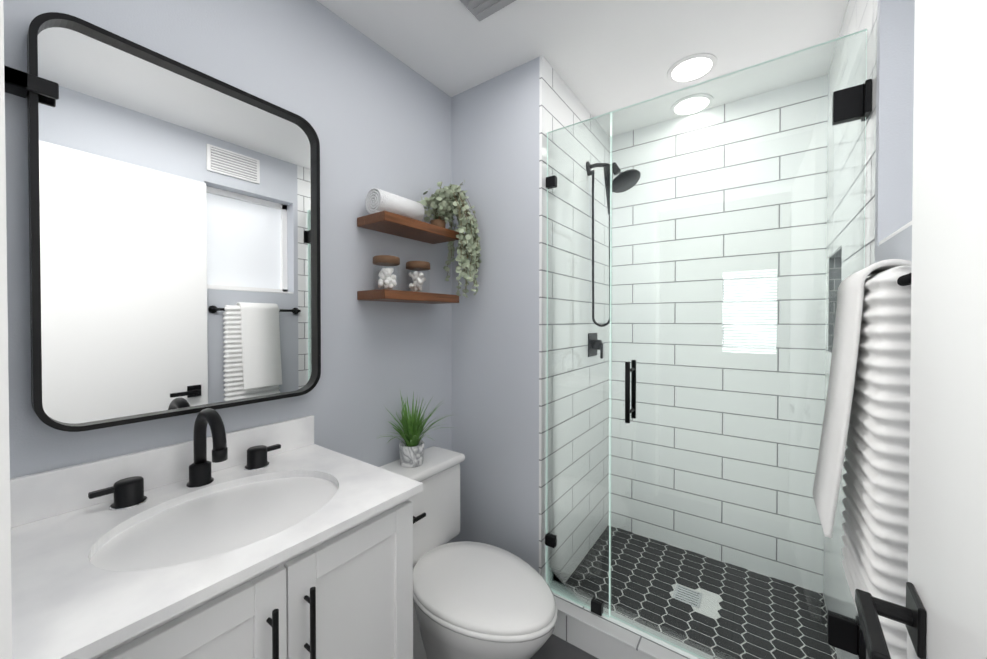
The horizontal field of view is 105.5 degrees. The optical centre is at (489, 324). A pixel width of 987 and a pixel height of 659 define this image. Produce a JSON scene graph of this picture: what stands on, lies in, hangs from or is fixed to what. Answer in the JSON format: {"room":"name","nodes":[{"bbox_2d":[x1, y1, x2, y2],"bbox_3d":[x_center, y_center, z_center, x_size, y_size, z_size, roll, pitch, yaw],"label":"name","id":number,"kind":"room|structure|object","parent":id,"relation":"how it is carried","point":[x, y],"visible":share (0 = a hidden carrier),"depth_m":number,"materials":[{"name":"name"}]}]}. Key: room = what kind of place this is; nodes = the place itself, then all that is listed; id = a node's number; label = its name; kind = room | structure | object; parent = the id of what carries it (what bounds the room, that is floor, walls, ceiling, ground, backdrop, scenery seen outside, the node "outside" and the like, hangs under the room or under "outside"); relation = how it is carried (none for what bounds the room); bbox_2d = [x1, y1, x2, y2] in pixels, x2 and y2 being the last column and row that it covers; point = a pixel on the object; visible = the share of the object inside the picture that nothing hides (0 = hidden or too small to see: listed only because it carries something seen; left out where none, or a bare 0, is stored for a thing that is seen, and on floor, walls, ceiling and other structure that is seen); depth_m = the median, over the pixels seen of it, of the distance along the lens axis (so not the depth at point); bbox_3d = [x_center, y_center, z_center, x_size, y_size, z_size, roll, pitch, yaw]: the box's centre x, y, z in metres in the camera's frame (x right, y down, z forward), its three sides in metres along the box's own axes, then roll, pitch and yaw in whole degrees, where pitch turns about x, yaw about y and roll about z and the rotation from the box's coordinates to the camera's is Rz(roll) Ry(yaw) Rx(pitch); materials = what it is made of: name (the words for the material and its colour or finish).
{"room":"bathroom","nodes":[
{"label":"bathroom","id":0,"kind":"room"},
{"bbox_2d":[3,0,451,542],"bbox_3d":[-0.707,0.075,1.344,0.140,2.456,1.552,0,1,36],"label":"wall","id":1,"kind":"structure","parent":0,"point":[373,113],"depth_m":1.39,"materials":[{"name":"grey paint"}]},
{"bbox_2d":[4,12,320,431],"bbox_3d":[-0.802,-0.223,1.039,0.057,0.928,0.680,0,1,36],"label":"mirror","id":2,"kind":"object","parent":1,"relation":"attached to","point":[174,231],"visible":1,"depth_m":0.97,"materials":[{"name":"black metal"}]},
{"bbox_2d":[357,180,480,303],"bbox_3d":[-0.262,-0.371,1.615,0.254,0.551,0.534,0,1,36],"label":"shelf unit","id":3,"kind":"object","parent":1,"relation":"attached to","point":[394,214],"visible":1,"depth_m":1.60,"materials":[{"name":"brown wood"}]},
{"bbox_2d":[365,188,424,220],"bbox_3d":[-0.379,-0.470,1.523,0.094,0.099,0.225,0,1,36],"label":"rolled towel","id":4,"kind":"object","parent":3,"relation":"on","point":[377,200],"depth_m":1.45,"materials":[{"name":"white fabric"}]},
{"bbox_2d":[451,57,538,572],"bbox_3d":[0.255,0.066,2.241,0.648,2.456,1.028,0,1,36],"label":"wall","id":5,"kind":"structure","parent":0,"point":[495,318],"depth_m":1.75,"materials":[{"name":"grey paint"}]},
{"bbox_2d":[539,55,609,580],"bbox_3d":[0.480,0.069,1.990,0.012,2.456,0.890,0,1,36],"label":"shower wall tile","id":6,"kind":"structure","parent":5,"relation":"attached to","point":[561,105],"depth_m":1.87,"materials":[{"name":"white tile"}]},
{"bbox_2d":[586,161,640,358],"bbox_3d":[0.649,-0.346,1.995,0.161,1.075,0.296,-1,1,-40],"label":"shower fixture","id":7,"kind":"object","parent":6,"relation":"attached to","point":[633,176],"visible":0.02,"depth_m":1.97,"materials":[{"name":"black metal"}]},
{"bbox_2d":[530,634,596,658],"bbox_3d":[0.273,1.354,1.284,1.815,0.100,2.580,0,1,36],"label":"floor","id":8,"kind":"structure","parent":0,"point":[553,647],"depth_m":1.49,"materials":[{"name":"tile"}]},
{"bbox_2d":[10,408,422,658],"bbox_3d":[-0.602,0.763,0.894,0.562,1.091,0.681,0,1,36],"label":"bathroom vanity","id":9,"kind":"object","parent":8,"relation":"on","point":[288,539],"visible":1,"depth_m":0.81,"materials":[{"name":"white painted wood"},{"name":"white quartz"},{"name":"matte black metal"}]},
{"bbox_2d":[88,408,280,510],"bbox_3d":[-0.727,0.321,0.970,0.184,0.209,0.412,0,1,36],"label":"faucet","id":10,"kind":"object","parent":9,"relation":"on","point":[129,494],"depth_m":0.97,"materials":[{"name":"black metal"}]},
{"bbox_2d":[380,446,557,658],"bbox_3d":[-0.102,0.946,1.415,0.757,0.714,0.470,0,1,36],"label":"toilet","id":11,"kind":"object","parent":8,"relation":"on","point":[475,600],"visible":0.77,"depth_m":1.33,"materials":[{"name":"white ceramic"}]},
{"bbox_2d":[379,392,457,467],"bbox_3d":[-0.296,0.431,1.534,0.282,0.311,0.368,0,1,36],"label":"potted grass","id":12,"kind":"object","parent":11,"relation":"on","point":[411,447],"depth_m":1.55,"materials":[{"name":"plant"}]},
{"bbox_2d":[399,440,423,467],"bbox_3d":[-0.326,0.541,1.572,0.104,0.089,0.104,0,1,36],"label":"pot","id":13,"kind":"object","parent":12,"relation":"on","point":[411,455],"depth_m":1.53,"materials":[{"name":"stone"}]},
{"bbox_2d":[552,612,652,658],"bbox_3d":[0.654,1.248,1.365,1.015,0.110,0.120,0,1,36],"label":"sill","id":14,"kind":"structure","parent":8,"relation":"on","point":[588,639],"depth_m":1.48,"materials":[{"name":"tile"}]},
{"bbox_2d":[553,592,717,658],"bbox_3d":[0.654,1.188,1.365,1.015,0.010,0.125,0,1,36],"label":"cap","id":15,"kind":"object","parent":14,"relation":"on","point":[638,640],"visible":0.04,"depth_m":1.44,"materials":[{"name":"stone"}]},
{"bbox_2d":[545,29,871,658],"bbox_3d":[0.662,0.173,1.366,1.013,2.019,0.102,0,1,36],"label":"glass","id":16,"kind":"object","parent":15,"relation":"on","point":[849,105],"visible":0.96,"depth_m":1.31,"materials":[{"name":"clear glass"}]},
{"bbox_2d":[568,526,837,658],"bbox_3d":[0.923,1.284,1.739,1.015,0.030,0.800,0,1,36],"label":"shower floor","id":17,"kind":"structure","parent":8,"relation":"on","point":[707,610],"depth_m":1.71,"materials":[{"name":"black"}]},
{"bbox_2d":[569,525,836,658],"bbox_3d":[0.923,1.268,1.739,1.011,0.004,0.796,0,1,36],"label":"tile","id":18,"kind":"structure","parent":17,"relation":"on","point":[734,599],"depth_m":1.73,"materials":[{"name":"black tile"}]},
{"bbox_2d":[672,585,701,607],"bbox_3d":[0.923,1.267,1.751,0.110,0.006,0.110,0,1,36],"label":"floor drain","id":19,"kind":"object","parent":18,"relation":"on","point":[683,596],"depth_m":1.75,"materials":[{"name":"silver metal"}]},
{"bbox_2d":[317,0,847,136],"bbox_3d":[0.273,-1.202,1.256,1.815,0.100,2.580,0,1,36],"label":"ceiling","id":20,"kind":"structure","parent":0,"point":[601,57],"depth_m":1.53,"materials":[{"name":"white paint"}]},
{"bbox_2d":[460,0,515,20],"bbox_3d":[-0.006,-1.143,1.225,0.280,0.016,0.280,0,1,36],"label":"ceiling vent","id":21,"kind":"object","parent":20,"relation":"in","point":[480,10],"visible":1,"depth_m":1.34,"materials":[{"name":"grey"}]},
{"bbox_2d":[667,53,716,82],"bbox_3d":[0.913,-1.153,1.699,0.200,0.007,0.200,0,1,36],"label":"recessed light","id":22,"kind":"object","parent":20,"relation":"in","point":[691,68],"visible":1,"depth_m":1.69,"materials":[{"name":"white"}]},
{"bbox_2d":[671,93,712,115],"bbox_3d":[1.067,-1.156,1.985,0.200,0.007,0.200,0,1,36],"label":"recessed light","id":23,"kind":"object","parent":20,"relation":"in","point":[704,104],"depth_m":1.97,"materials":[{"name":"white"}]},
{"bbox_2d":[608,75,827,592],"bbox_3d":[1.250,0.068,2.069,1.167,2.456,0.140,0,1,36],"label":"shower wall tile","id":24,"kind":"structure","parent":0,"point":[710,358],"depth_m":1.98,"materials":[{"name":"white tile"}]},
{"bbox_2d":[875,0,914,262],"bbox_3d":[0.642,0.086,0.350,0.140,2.456,1.520,0,1,36],"label":"wall","id":25,"kind":"structure","parent":0,"point":[894,116],"depth_m":0.96,"materials":[{"name":"grey paint"}]},
{"bbox_2d":[823,0,876,658],"bbox_3d":[1.356,0.075,1.339,0.140,2.456,0.920,0,1,36],"label":"shower wall tile","id":26,"kind":"structure","parent":25,"relation":"attached to","point":[859,15],"depth_m":1.30,"materials":[{"name":"white tile"}]},
{"bbox_2d":[828,246,841,351],"bbox_3d":[1.469,-0.089,1.534,0.087,0.420,0.350,0,1,36],"label":"liner","id":27,"kind":"object","parent":26,"relation":"attached to","point":[833,286],"depth_m":1.69,"materials":[{"name":"tile"}]},
{"bbox_2d":[812,259,911,658],"bbox_3d":[0.811,0.243,0.825,0.137,0.732,0.559,0,1,36],"label":"towel rail","id":28,"kind":"object","parent":25,"relation":"attached to","point":[866,420],"visible":0.71,"depth_m":0.69,"materials":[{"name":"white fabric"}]},
{"bbox_2d":[812,259,911,537],"bbox_3d":[0.801,0.153,0.810,0.137,0.553,0.230,0,1,36],"label":"hand towel","id":29,"kind":"object","parent":28,"relation":"hanging from","point":[846,417],"depth_m":0.77,"materials":[{"name":"white fabric"}]},
{"bbox_2d":[841,266,911,658],"bbox_3d":[0.801,0.254,0.774,0.070,0.711,0.328,0,1,36],"label":"bath towel","id":30,"kind":"object","parent":28,"relation":"hanging from","point":[876,490],"depth_m":0.66,"materials":[{"name":"white fabric"}]},
{"bbox_2d":[879,221,911,244],"bbox_3d":[0.907,-0.530,0.719,0.126,0.660,0.540,0,1,36],"label":"window unit","id":31,"kind":"structure","parent":25,"relation":"in","point":[907,225],"depth_m":0.85,"materials":[{"name":"white"}]},
{"bbox_3d":[-0.447,0.087,0.273,1.815,2.456,0.120,0,1,36],"label":"wall","id":32,"kind":"structure","parent":0,"visible":0},
{"bbox_2d":[0,0,11,658],"bbox_3d":[-0.216,0.237,0.107,0.815,2.160,0.129,0,1,36],"label":"door frame","id":33,"kind":"structure","parent":32,"relation":"attached to","point":[5,598],"depth_m":0.39,"materials":[{"name":"white"}]},
{"bbox_2d":[907,0,986,658],"bbox_3d":[0.403,0.239,0.246,0.035,2.128,0.812,0,1,38],"label":"door","id":34,"kind":"structure","parent":32,"relation":"in","point":[947,552],"depth_m":0.43,"materials":[{"name":"white"}]},
{"bbox_2d":[855,582,925,658],"bbox_3d":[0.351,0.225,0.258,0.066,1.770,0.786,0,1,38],"label":"door handle","id":35,"kind":"object","parent":34,"relation":"attached to","point":[911,615],"depth_m":0.52,"materials":[{"name":"black metal"}]}
]}

